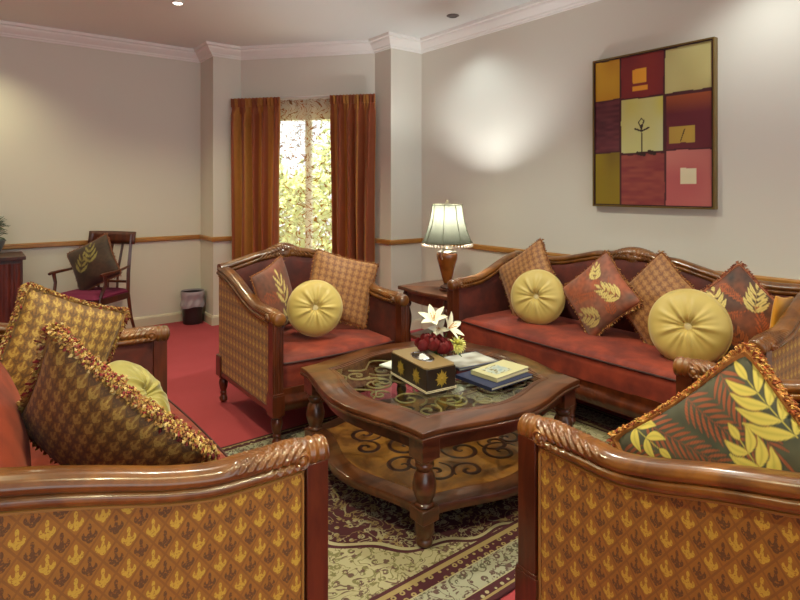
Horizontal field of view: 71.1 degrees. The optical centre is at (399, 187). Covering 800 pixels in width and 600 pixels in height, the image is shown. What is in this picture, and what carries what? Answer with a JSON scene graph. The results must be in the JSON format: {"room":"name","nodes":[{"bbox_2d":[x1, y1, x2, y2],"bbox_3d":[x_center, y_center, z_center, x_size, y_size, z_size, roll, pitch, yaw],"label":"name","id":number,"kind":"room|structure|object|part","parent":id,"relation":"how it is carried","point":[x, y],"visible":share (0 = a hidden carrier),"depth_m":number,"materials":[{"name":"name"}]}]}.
{"room":"living room","nodes":[
{"label":"living room","id":0,"kind":"room"},
{"bbox_2d":[0,36,200,317],"bbox_3d":[-4.237,-0.030,4.213,5.385,2.760,0.100,0,0,-37],"label":"wall","id":1,"kind":"structure","parent":0,"point":[91,139],"depth_m":5.26,"materials":[{"name":"beige paint"}]},
{"bbox_2d":[2,234,231,249],"bbox_3d":[-3.877,0.505,4.082,5.799,0.046,0.546,0,0,-37],"label":"trim","id":2,"kind":"structure","parent":1,"relation":"attached to","point":[181,237],"depth_m":5.41,"materials":[{"name":"brown wood"}]},
{"bbox_2d":[124,311,218,328],"bbox_3d":[-3.974,1.302,4.101,5.668,0.095,0.398,0,0,-37],"label":"baseboard","id":3,"kind":"structure","parent":1,"relation":"attached to","point":[212,320],"depth_m":5.53,"materials":[{"name":"beige"}]},
{"bbox_2d":[201,56,240,315],"bbox_3d":[-1.838,-0.030,5.808,0.365,2.760,0.480,0,0,-37],"label":"wall column","id":4,"kind":"structure","parent":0,"point":[220,77],"depth_m":5.59,"materials":[{"name":"beige paint"}]},
{"bbox_2d":[0,0,532,48],"bbox_3d":[-0.882,-1.460,1.195,7.050,0.100,8.970,0,0,-37],"label":"ceiling","id":5,"kind":"structure","parent":0,"point":[193,23],"depth_m":4.66,"materials":[{"name":"white paint"}]},
{"bbox_2d":[170,0,184,4],"bbox_3d":[-1.687,-1.403,4.249,0.104,0.011,0.104,0,0,-37],"label":"recessed light","id":6,"kind":"object","parent":5,"relation":"in","point":[175,2],"visible":1,"depth_m":4.24,"materials":[{"name":"white ceramic"}]},
{"bbox_2d":[447,14,458,17],"bbox_3d":[0.432,-1.403,4.572,0.104,0.011,0.104,0,0,-37],"label":"recessed light","id":7,"kind":"object","parent":5,"relation":"in","point":[448,15],"visible":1,"depth_m":4.56,"materials":[{"name":"grey metal"}]},
{"bbox_2d":[241,54,374,115],"bbox_3d":[-0.914,-0.030,5.593,1.401,2.760,0.120,0,0,12],"label":"wall","id":8,"kind":"structure","parent":0,"point":[337,74],"depth_m":5.53,"materials":[{"name":"beige paint"}]},
{"bbox_2d":[231,97,279,259],"bbox_3d":[-1.419,0.217,5.513,0.524,2.206,0.111,0,0,12],"label":"curtain","id":9,"kind":"object","parent":8,"relation":"hanging from","point":[255,122],"visible":0.74,"depth_m":5.51,"materials":[{"name":"brown fabric"}]},
{"bbox_2d":[240,94,352,98],"bbox_3d":[-0.969,-0.893,5.480,1.341,0.012,0.012,0,0,12],"label":"rail","id":10,"kind":"object","parent":8,"relation":"attached to","point":[348,94],"visible":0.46,"depth_m":5.46,"materials":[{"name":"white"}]},
{"bbox_2d":[280,114,329,248],"bbox_3d":[-0.912,0.035,5.608,0.880,1.530,0.050,0,0,12],"label":"window","id":11,"kind":"structure","parent":8,"relation":"attached to","point":[309,195],"depth_m":5.59,"materials":[{"name":"white"}]},
{"bbox_2d":[279,98,331,252],"bbox_3d":[-0.888,0.215,5.475,0.674,2.170,0.024,0,0,12],"label":"sheer curtain","id":12,"kind":"object","parent":8,"relation":"hanging from","point":[301,129],"visible":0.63,"depth_m":5.48,"materials":[{"name":"beige fabric"}]},
{"bbox_2d":[330,93,375,282],"bbox_3d":[-0.449,0.217,5.310,0.451,2.206,0.111,0,0,12],"label":"curtain","id":13,"kind":"object","parent":8,"relation":"hanging from","point":[352,117],"visible":0.7,"depth_m":5.30,"materials":[{"name":"brown fabric"}]},
{"bbox_2d":[151,320,634,599],"bbox_3d":[-0.882,1.400,1.195,7.050,0.100,8.970,0,0,-37],"label":"floor","id":14,"kind":"structure","parent":0,"point":[192,379],"depth_m":3.63,"materials":[{"name":"red carpet"}]},
{"bbox_2d":[0,251,25,322],"bbox_3d":[-3.469,0.948,4.369,0.895,0.805,0.455,0,0,-37],"label":"base cabinet","id":15,"kind":"object","parent":14,"relation":"on","point":[11,263],"visible":0.62,"depth_m":4.43,"materials":[{"name":"brown wood"}]},
{"bbox_2d":[0,216,10,251],"bbox_3d":[-3.282,0.387,4.493,0.262,0.316,0.243,0,0,-37],"label":"potted plant","id":16,"kind":"object","parent":15,"relation":"on","point":[2,240],"visible":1,"depth_m":4.51,"materials":[{"name":"green plant"}]},
{"bbox_3d":[-3.286,0.482,4.487,0.216,0.125,0.216,0,0,-37],"label":"pot","id":17,"kind":"part","parent":16,"relation":"part of","materials":[{"name":"grey ceramic"}]},
{"bbox_3d":[-3.189,0.945,4.348,0.395,0.690,0.019,0,0,-37],"label":"door","id":18,"kind":"part","parent":15,"relation":"part of","materials":[{"name":"red wood"}]},
{"bbox_2d":[48,231,135,327],"bbox_3d":[-2.650,0.873,4.842,0.536,0.964,0.552,0,0,11],"label":"dining chair","id":19,"kind":"object","parent":14,"relation":"on","point":[104,295],"visible":0.69,"depth_m":4.90,"materials":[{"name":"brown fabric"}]},
{"bbox_3d":[-2.880,0.819,4.866,0.074,0.268,0.396,0,0,11],"label":"armrest","id":20,"kind":"part","parent":19,"relation":"part of","materials":[{"name":"red wood"}]},
{"bbox_2d":[67,233,121,289],"bbox_3d":[-2.645,0.636,4.846,0.544,0.488,0.161,0,0,5],"label":"square cushion","id":21,"kind":"object","parent":19,"relation":"on","point":[94,258],"visible":0.97,"depth_m":4.80,"materials":[{"name":"fabric"}]},
{"bbox_3d":[-2.658,0.905,4.799,0.465,0.060,0.450,0,0,11],"label":"seat","id":22,"kind":"part","parent":19,"relation":"part of","materials":[{"name":"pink fabric"}]},
{"bbox_3d":[-2.659,0.948,4.794,0.446,0.055,0.450,0,0,11],"label":"seat frame","id":23,"kind":"part","parent":19,"relation":"part of","materials":[{"name":"brown wood"}]},
{"bbox_3d":[-2.606,0.448,5.076,0.465,0.114,0.061,0,0,11],"label":"rail","id":24,"kind":"part","parent":19,"relation":"part of","materials":[{"name":"red wood"}]},
{"bbox_3d":[-2.426,0.819,4.781,0.074,0.268,0.396,0,0,11],"label":"armrest","id":25,"kind":"part","parent":19,"relation":"part of","materials":[{"name":"red wood"}]},
{"bbox_3d":[-2.403,0.883,5.010,0.062,0.943,0.132,0,0,11],"label":"post","id":26,"kind":"part","parent":19,"relation":"part of","materials":[{"name":"red wood"}]},
{"bbox_2d":[180,288,204,324],"bbox_3d":[-2.075,1.187,5.601,0.233,0.323,0.234,0,0,-15],"label":"waste bin","id":27,"kind":"object","parent":14,"relation":"on","point":[192,303],"visible":1,"depth_m":5.52,"materials":[{"name":"black plastic"}]},
{"bbox_2d":[398,278,452,341],"bbox_3d":[0.402,1.072,4.512,0.660,0.554,0.660,0,0,-37],"label":"side table","id":28,"kind":"object","parent":14,"relation":"on","point":[425,293],"visible":0.2,"depth_m":4.40,"materials":[{"name":"brown wood"}]},
{"bbox_3d":[0.059,1.085,4.558,0.076,0.529,0.076,0,0,-37],"label":"leg","id":29,"kind":"part","parent":28,"relation":"part of","materials":[{"name":"brown wood"}]},
{"bbox_2d":[410,329,443,338],"bbox_3d":[0.402,1.198,4.512,0.540,0.025,0.540,0,0,-37],"label":"shelf","id":30,"kind":"object","parent":28,"relation":"attached to","point":[417,334],"depth_m":4.56,"materials":[{"name":"brown wood"}]},
{"bbox_3d":[0.356,1.085,4.168,0.076,0.529,0.076,0,0,-37],"label":"leg","id":31,"kind":"part","parent":28,"relation":"part of","materials":[{"name":"brown wood"}]},
{"bbox_2d":[421,199,472,291],"bbox_3d":[0.366,0.440,4.346,0.404,0.710,0.405,0,0,33],"label":"table lamp","id":32,"kind":"object","parent":28,"relation":"on","point":[447,226],"visible":0.98,"depth_m":4.24,"materials":[{"name":"white fabric"}]},
{"bbox_3d":[0.366,0.275,4.346,0.384,0.290,0.384,0,0,33],"label":"lamp shade","id":33,"kind":"part","parent":32,"relation":"part of","materials":[{"name":"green fabric"}]},
{"bbox_2d":[221,380,630,599],"bbox_3d":[0.195,1.345,2.742,2.380,0.010,1.600,0,0,-37],"label":"rug","id":34,"kind":"object","parent":14,"relation":"on","point":[374,553],"visible":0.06,"depth_m":2.10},
{"bbox_2d":[0,322,328,599],"bbox_3d":[-0.995,0.856,1.795,0.881,0.968,1.572,0,0,-37],"label":"loveseat","id":35,"kind":"object","parent":34,"relation":"on","point":[252,524],"visible":0.75,"depth_m":1.24,"materials":[{"name":"orange fabric"}]},
{"bbox_3d":[-1.203,0.726,1.636,0.190,0.567,1.420,0,0,-37],"label":"backrest","id":36,"kind":"part","parent":35,"relation":"part of","materials":[{"name":"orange fabric"}]},
{"bbox_2d":[0,281,130,397],"bbox_3d":[-1.277,0.629,2.083,0.167,0.571,0.558,0,0,44],"label":"cushion","id":37,"kind":"object","parent":35,"relation":"on","point":[99,327],"visible":0.6,"depth_m":2.05,"materials":[{"name":"gold fabric"}]},
{"bbox_3d":[-1.429,0.612,2.392,0.846,0.220,0.096,0,0,-37],"label":"arm rail","id":38,"kind":"part","parent":35,"relation":"part of","materials":[{"name":"orange wood"}]},
{"bbox_2d":[16,322,220,465],"bbox_3d":[-0.790,0.629,1.504,0.688,0.571,0.237,0,0,3],"label":"cushion","id":39,"kind":"object","parent":35,"relation":"on","point":[74,409],"visible":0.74,"depth_m":1.41,"materials":[{"name":"brown fabric"}]},
{"bbox_2d":[30,401,224,465],"bbox_3d":[-0.965,0.978,1.818,0.725,0.175,1.396,0,0,-37],"label":"seat cushion","id":40,"kind":"object","parent":35,"relation":"on","point":[37,459],"depth_m":2.01,"materials":[{"name":"red fabric"}]},
{"bbox_2d":[109,360,170,412],"bbox_3d":[-0.946,0.759,1.997,0.236,0.278,0.330,0,0,-11],"label":"round cushion","id":41,"kind":"object","parent":35,"relation":"on","point":[139,377],"visible":0.27,"depth_m":2.01,"materials":[{"name":"beige fabric"}]},
{"bbox_3d":[-0.542,0.854,1.177,0.759,0.573,0.007,0,0,-37],"label":"gimp trim","id":42,"kind":"part","parent":35,"relation":"part of","materials":[{"name":"brown fabric"}]},
{"bbox_3d":[-0.549,0.855,1.187,0.760,0.590,0.020,0,0,-37],"label":"arm panel","id":43,"kind":"part","parent":35,"relation":"part of","materials":[{"name":"orange fabric"}]},
{"bbox_3d":[-1.132,0.938,2.629,0.075,0.484,0.068,0,0,-37],"label":"post","id":44,"kind":"part","parent":35,"relation":"part of","materials":[{"name":"red wood"}]},
{"bbox_3d":[-0.533,0.612,1.219,0.846,0.220,0.096,0,0,-37],"label":"arm rail","id":45,"kind":"part","parent":35,"relation":"part of","materials":[{"name":"orange wood"}]},
{"bbox_3d":[-0.226,0.938,1.444,0.075,0.484,0.068,0,0,-37],"label":"post","id":46,"kind":"part","parent":35,"relation":"part of","materials":[{"name":"red wood"}]},
{"bbox_2d":[216,242,408,442],"bbox_3d":[-0.558,0.854,3.482,0.912,0.972,0.881,0,0,-37],"label":"carved armchair","id":47,"kind":"object","parent":34,"relation":"on","point":[262,359],"visible":0.73,"depth_m":3.28,"materials":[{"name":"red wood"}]},
{"bbox_3d":[-1.114,1.254,3.535,0.059,0.172,0.059,0,0,-37],"label":"leg","id":48,"kind":"part","parent":47,"relation":"part of","materials":[{"name":"red wood"}]},
{"bbox_3d":[-0.914,0.846,3.230,0.007,0.588,0.759,0,0,-37],"label":"gimp trim","id":49,"kind":"part","parent":47,"relation":"part of","materials":[{"name":"brown wood"}]},
{"bbox_3d":[-0.904,0.847,3.237,0.020,0.605,0.760,0,0,-37],"label":"arm panel","id":50,"kind":"part","parent":47,"relation":"part of","materials":[{"name":"brown fabric"}]},
{"bbox_3d":[-0.886,1.160,3.231,0.048,0.030,0.730,0,0,-37],"label":"rail","id":51,"kind":"part","parent":47,"relation":"part of","materials":[{"name":"red wood"}]},
{"bbox_3d":[-0.870,0.604,3.219,0.096,0.235,0.842,0,0,-37],"label":"arm rail","id":52,"kind":"part","parent":47,"relation":"part of","materials":[{"name":"orange wood"}]},
{"bbox_2d":[250,255,292,328],"bbox_3d":[-0.756,0.663,3.404,0.142,0.484,0.474,0,0,12],"label":"square cushion","id":53,"kind":"object","parent":47,"relation":"on","point":[271,285],"visible":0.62,"depth_m":3.33,"materials":[{"name":"fabric"}]},
{"bbox_3d":[-0.756,0.724,3.742,0.760,0.572,0.061,0,0,-37],"label":"backrest","id":54,"kind":"part","parent":47,"relation":"part of","materials":[{"name":"red fabric"}]},
{"bbox_3d":[-0.647,0.938,2.914,0.068,0.484,0.075,0,0,-37],"label":"post","id":55,"kind":"part","parent":47,"relation":"part of","materials":[{"name":"red wood"}]},
{"bbox_3d":[-0.642,1.254,2.918,0.064,0.172,0.064,0,0,-37],"label":"leg","id":56,"kind":"part","parent":47,"relation":"part of","materials":[{"name":"red wood"}]},
{"bbox_3d":[-0.791,0.455,3.788,0.876,0.174,0.111,0,0,-37],"label":"crest rail","id":57,"kind":"part","parent":47,"relation":"part of","materials":[{"name":"orange wood"}]},
{"bbox_2d":[287,280,342,336],"bbox_3d":[-0.505,0.712,3.328,0.329,0.321,0.184,0,0,-8],"label":"round cushion","id":58,"kind":"object","parent":47,"relation":"on","point":[314,307],"visible":1,"depth_m":3.27,"materials":[{"name":"beige fabric"}]},
{"bbox_2d":[283,321,392,387],"bbox_3d":[-0.535,0.978,3.452,0.736,0.175,0.725,0,0,-37],"label":"seat cushion","id":59,"kind":"object","parent":47,"relation":"on","point":[300,350],"depth_m":3.24,"materials":[{"name":"red fabric"}]},
{"bbox_2d":[309,248,378,328],"bbox_3d":[-0.388,0.649,3.606,0.534,0.515,0.190,0,0,-9],"label":"square cushion","id":60,"kind":"object","parent":47,"relation":"on","point":[352,278],"visible":0.75,"depth_m":3.58,"materials":[{"name":"orange fabric"}]},
{"bbox_3d":[-0.222,0.604,3.714,0.096,0.235,0.842,0,0,-37],"label":"arm rail","id":61,"kind":"part","parent":47,"relation":"part of","materials":[{"name":"orange wood"}]},
{"bbox_3d":[0.009,1.254,3.416,0.064,0.172,0.064,0,0,-37],"label":"leg","id":62,"kind":"part","parent":47,"relation":"part of","materials":[{"name":"red wood"}]},
{"bbox_3d":[0.014,0.938,3.419,0.068,0.484,0.075,0,0,-37],"label":"post","id":63,"kind":"part","parent":47,"relation":"part of","materials":[{"name":"red wood"}]},
{"bbox_2d":[300,338,579,547],"bbox_3d":[0.170,1.115,2.692,1.124,0.450,1.124,0,0,-31],"label":"coffee table","id":64,"kind":"object","parent":34,"relation":"on","point":[428,456],"visible":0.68,"depth_m":2.37,"materials":[{"name":"brown wood"}]},
{"bbox_3d":[-0.419,1.132,2.770,0.092,0.416,0.092,0,0,-37],"label":"leg","id":65,"kind":"part","parent":64,"relation":"part of","materials":[{"name":"brown wood"}]},
{"bbox_2d":[379,360,391,368],"bbox_3d":[-0.023,0.886,2.796,0.130,0.006,0.100,0,0,43],"label":"leaflet","id":66,"kind":"object","parent":64,"relation":"on","point":[388,364],"visible":0.37,"depth_m":2.80,"materials":[{"name":"white paper"}]},
{"bbox_2d":[315,393,517,513],"bbox_3d":[0.170,1.211,2.692,1.084,0.038,1.084,0,0,-37],"label":"shelf","id":67,"kind":"object","parent":64,"relation":"attached to","point":[483,471],"depth_m":2.40,"materials":[{"name":"brown wood"}]},
{"bbox_2d":[391,347,455,394],"bbox_3d":[0.104,0.830,2.588,0.170,0.132,0.321,0,0,-30],"label":"tissue box","id":68,"kind":"object","parent":64,"relation":"on","point":[428,372],"visible":1,"depth_m":2.49,"materials":[{"name":"black cardboard"}]},
{"bbox_3d":[0.103,0.784,2.590,0.160,0.006,0.316,0,0,-30],"label":"box lid","id":69,"kind":"part","parent":68,"relation":"part of","materials":[{"name":"brown cardboard"}]},
{"bbox_3d":[0.091,1.132,2.103,0.092,0.416,0.092,0,0,-37],"label":"leg","id":70,"kind":"part","parent":64,"relation":"part of","materials":[{"name":"brown wood"}]},
{"bbox_2d":[414,304,465,357],"bbox_3d":[0.199,0.739,2.722,0.247,0.312,0.239,0,0,9],"label":"flower arrangement","id":71,"kind":"object","parent":64,"relation":"on","point":[439,345],"visible":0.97,"depth_m":2.73,"materials":[{"name":"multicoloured plant"}]},
{"bbox_3d":[0.170,0.908,2.692,1.124,0.036,1.124,0,0,-37],"label":"table frame","id":72,"kind":"part","parent":64,"relation":"part of","materials":[{"name":"brown wood"}]},
{"bbox_2d":[444,351,497,370],"bbox_3d":[0.346,0.883,2.864,0.250,0.013,0.200,0,0,-29],"label":"book","id":73,"kind":"object","parent":64,"relation":"on","point":[470,360],"visible":0.77,"depth_m":2.85,"materials":[{"name":"grey paper"}]},
{"bbox_2d":[455,370,533,391],"bbox_3d":[0.443,0.881,2.623,0.290,0.016,0.225,0,0,-38],"label":"book","id":74,"kind":"object","parent":64,"relation":"on","point":[466,376],"visible":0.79,"depth_m":2.55,"materials":[{"name":"blue paper"}]},
{"bbox_2d":[471,359,528,382],"bbox_3d":[0.474,0.863,2.647,0.245,0.021,0.155,0,0,-41],"label":"book","id":75,"kind":"object","parent":74,"relation":"on","point":[501,370],"visible":1,"depth_m":2.62,"materials":[{"name":"beige paper"}]},
{"bbox_2d":[481,365,510,374],"bbox_3d":[0.452,0.852,2.631,0.115,0.001,0.095,0,0,-41],"label":"picture","id":76,"kind":"object","parent":75,"relation":"on","point":[495,369],"depth_m":2.63},
{"bbox_3d":[0.759,1.132,2.613,0.092,0.416,0.092,0,0,-37],"label":"leg","id":77,"kind":"part","parent":64,"relation":"part of","materials":[{"name":"brown wood"}]},
{"bbox_2d":[447,247,799,424],"bbox_3d":[1.243,0.858,3.392,0.786,0.962,2.022,0,0,-37],"label":"sofa","id":78,"kind":"object","parent":34,"relation":"on","point":[617,371],"visible":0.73,"depth_m":3.25,"materials":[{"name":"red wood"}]},
{"bbox_3d":[0.375,0.938,3.951,0.075,0.484,0.068,0,0,-37],"label":"post","id":79,"kind":"part","parent":78,"relation":"part of","materials":[{"name":"red wood"}]},
{"bbox_3d":[0.642,0.604,4.146,0.748,0.235,0.096,0,0,-37],"label":"arm rail","id":80,"kind":"part","parent":78,"relation":"part of","materials":[{"name":"orange wood"}]},
{"bbox_2d":[499,238,555,315],"bbox_3d":[0.910,0.631,3.962,0.622,0.556,0.201,0,0,41],"label":"square cushion","id":81,"kind":"object","parent":78,"relation":"on","point":[533,257],"visible":0.57,"depth_m":3.97,"materials":[{"name":"orange fabric"}]},
{"bbox_2d":[511,269,565,324],"bbox_3d":[0.915,0.725,3.727,0.363,0.356,0.190,0,0,36],"label":"round cushion","id":82,"kind":"object","parent":78,"relation":"on","point":[537,295],"visible":1,"depth_m":3.67,"materials":[{"name":"beige fabric"}]},
{"bbox_3d":[0.975,1.254,3.187,0.064,0.170,0.064,0,0,-37],"label":"leg","id":83,"kind":"part","parent":78,"relation":"part of","materials":[{"name":"red wood"}]},
{"bbox_2d":[461,310,724,402],"bbox_3d":[1.213,0.978,3.369,0.630,0.175,1.846,0,0,-37],"label":"seat cushion","id":84,"kind":"object","parent":78,"relation":"on","point":[617,361],"depth_m":3.22,"materials":[{"name":"red fabric"}]},
{"bbox_2d":[562,250,644,335],"bbox_3d":[1.229,0.647,3.447,0.204,0.523,0.557,0,0,-21],"label":"square cushion","id":85,"kind":"object","parent":78,"relation":"on","point":[600,295],"visible":0.98,"depth_m":3.39,"materials":[{"name":"fabric"}]},
{"bbox_3d":[1.511,0.471,3.597,0.111,0.186,1.991,0,0,-37],"label":"crest rail","id":86,"kind":"part","parent":78,"relation":"part of","materials":[{"name":"orange wood"}]},
{"bbox_2d":[625,250,695,345],"bbox_3d":[1.491,0.637,3.233,0.197,0.546,0.607,0,0,-26],"label":"square cushion","id":87,"kind":"object","parent":78,"relation":"on","point":[660,276],"visible":0.52,"depth_m":3.22,"materials":[{"name":"orange fabric"}]},
{"bbox_3d":[1.464,0.729,3.562,0.061,0.562,1.870,0,0,-37],"label":"backrest","id":88,"kind":"part","parent":78,"relation":"part of","materials":[{"name":"red fabric"}]},
{"bbox_2d":[648,289,732,361],"bbox_3d":[1.506,0.725,2.920,0.398,0.384,0.207,0,0,34],"label":"round cushion","id":89,"kind":"object","parent":78,"relation":"on","point":[691,323],"visible":0.96,"depth_m":2.87,"materials":[{"name":"beige fabric"}]},
{"bbox_2d":[701,261,774,355],"bbox_3d":[1.754,0.657,2.899,0.557,0.548,0.178,0,0,16],"label":"square cushion","id":90,"kind":"object","parent":78,"relation":"on","point":[748,305],"visible":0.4,"depth_m":2.86,"materials":[{"name":"fabric"}]},
{"bbox_3d":[1.554,0.938,2.408,0.075,0.484,0.068,0,0,-37],"label":"post","id":91,"kind":"part","parent":78,"relation":"part of","materials":[{"name":"red wood"}]},
{"bbox_3d":[1.812,0.604,2.615,0.748,0.235,0.096,0,0,-37],"label":"arm rail","id":92,"kind":"part","parent":78,"relation":"part of","materials":[{"name":"orange wood"}]},
{"bbox_2d":[769,296,793,327],"bbox_3d":[1.893,0.690,2.784,0.286,0.334,0.063,0,0,-32],"label":"square cushion","id":93,"kind":"object","parent":78,"relation":"on","point":[780,304],"visible":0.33,"depth_m":2.72,"materials":[{"name":"orange fabric"}]},
{"bbox_3d":[1.857,0.846,2.615,0.664,0.588,0.007,0,0,-37],"label":"gimp trim","id":94,"kind":"part","parent":78,"relation":"part of","materials":[{"name":"brown fabric"}]},
{"bbox_3d":[1.849,0.848,2.623,0.665,0.605,0.020,0,0,-37],"label":"arm panel","id":95,"kind":"part","parent":78,"relation":"part of","materials":[{"name":"brown fabric"}]},
{"bbox_2d":[515,356,799,599],"bbox_3d":[0.976,0.854,1.539,0.982,0.972,0.881,0,0,-37],"label":"carved armchair","id":96,"kind":"object","parent":14,"relation":"on","point":[597,520],"visible":0.81,"depth_m":1.31,"materials":[{"name":"orange fabric"}]},
{"bbox_3d":[0.376,0.938,1.581,0.068,0.484,0.075,0,0,-37],"label":"post","id":97,"kind":"part","parent":96,"relation":"part of","materials":[{"name":"red wood"}]},
{"bbox_3d":[0.615,0.612,1.281,0.096,0.220,0.853,0,0,-37],"label":"arm rail","id":98,"kind":"part","parent":96,"relation":"part of","materials":[{"name":"orange wood"}]},
{"bbox_3d":[0.612,0.853,1.240,0.007,0.573,0.759,0,0,-37],"label":"gimp trim","id":99,"kind":"part","parent":96,"relation":"part of","materials":[{"name":"brown fabric"}]},
{"bbox_3d":[0.620,0.855,1.248,0.020,0.590,0.760,0,0,-37],"label":"arm panel","id":100,"kind":"part","parent":96,"relation":"part of","materials":[{"name":"orange fabric"}]},
{"bbox_3d":[1.093,0.938,2.129,0.068,0.484,0.075,0,0,-37],"label":"post","id":101,"kind":"part","parent":96,"relation":"part of","materials":[{"name":"red wood"}]},
{"bbox_2d":[606,342,799,472],"bbox_3d":[0.790,0.640,1.304,0.182,0.544,0.662,0,0,-28],"label":"cushion","id":102,"kind":"object","parent":96,"relation":"on","point":[738,412],"visible":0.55,"depth_m":1.31,"materials":[{"name":"fabric"}]},
{"bbox_3d":[1.319,0.612,1.819,0.096,0.220,0.853,0,0,-37],"label":"arm rail","id":103,"kind":"part","parent":96,"relation":"part of","materials":[{"name":"orange wood"}]},
{"bbox_2d":[375,48,421,319],"bbox_3d":[0.002,-0.030,5.458,0.467,2.760,0.330,0,0,-37],"label":"wall column","id":104,"kind":"structure","parent":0,"point":[398,73],"depth_m":5.29,"materials":[{"name":"beige paint"}]},
{"bbox_2d":[422,0,799,322],"bbox_3d":[2.425,-0.030,2.591,0.100,2.760,7.170,0,0,-37],"label":"wall","id":105,"kind":"structure","parent":0,"point":[507,114],"depth_m":3.95,"materials":[{"name":"beige paint"}]},
{"bbox_2d":[0,0,600,62],"bbox_3d":[-0.343,-1.352,3.230,11.268,0.114,4.494,0,0,15],"label":"trim","id":106,"kind":"structure","parent":105,"relation":"attached to","point":[533,10],"depth_m":5.20,"materials":[{"name":"white paint"}]},
{"bbox_2d":[410,318,433,330],"bbox_3d":[2.154,1.302,2.546,0.385,0.095,7.429,0,0,-37],"label":"baseboard","id":107,"kind":"structure","parent":105,"relation":"attached to","point":[416,323],"depth_m":5.34,"materials":[{"name":"beige paint"}]},
{"bbox_2d":[375,238,799,283],"bbox_3d":[2.152,0.505,2.545,0.389,0.046,7.429,0,0,-37],"label":"trim","id":108,"kind":"structure","parent":105,"relation":"attached to","point":[414,240],"depth_m":4.62,"materials":[{"name":"brown wood"}]},
{"bbox_2d":[593,36,717,209],"bbox_3d":[1.589,-0.375,3.563,0.043,1.000,0.800,0,0,-37],"label":"painting","id":109,"kind":"object","parent":105,"relation":"attached to","point":[655,111],"visible":1,"depth_m":3.51,"materials":[{"name":"paint"}]},
{"label":"outside","id":110,"kind":"structure","parent":0,"visible":0},
{"bbox_3d":[-1.588,1.575,9.486,13.000,0.150,9.000,0,0,-37],"label":"ground","id":111,"kind":"structure","parent":110,"visible":0},
{"bbox_2d":[279,120,331,252],"bbox_3d":[-0.442,-0.299,7.839,4.366,3.467,1.080,0,0,12],"label":"hedge","id":112,"kind":"object","parent":111,"relation":"on","point":[292,184],"visible":0.09,"depth_m":7.82,"materials":[{"name":"green plant"}]}
]}

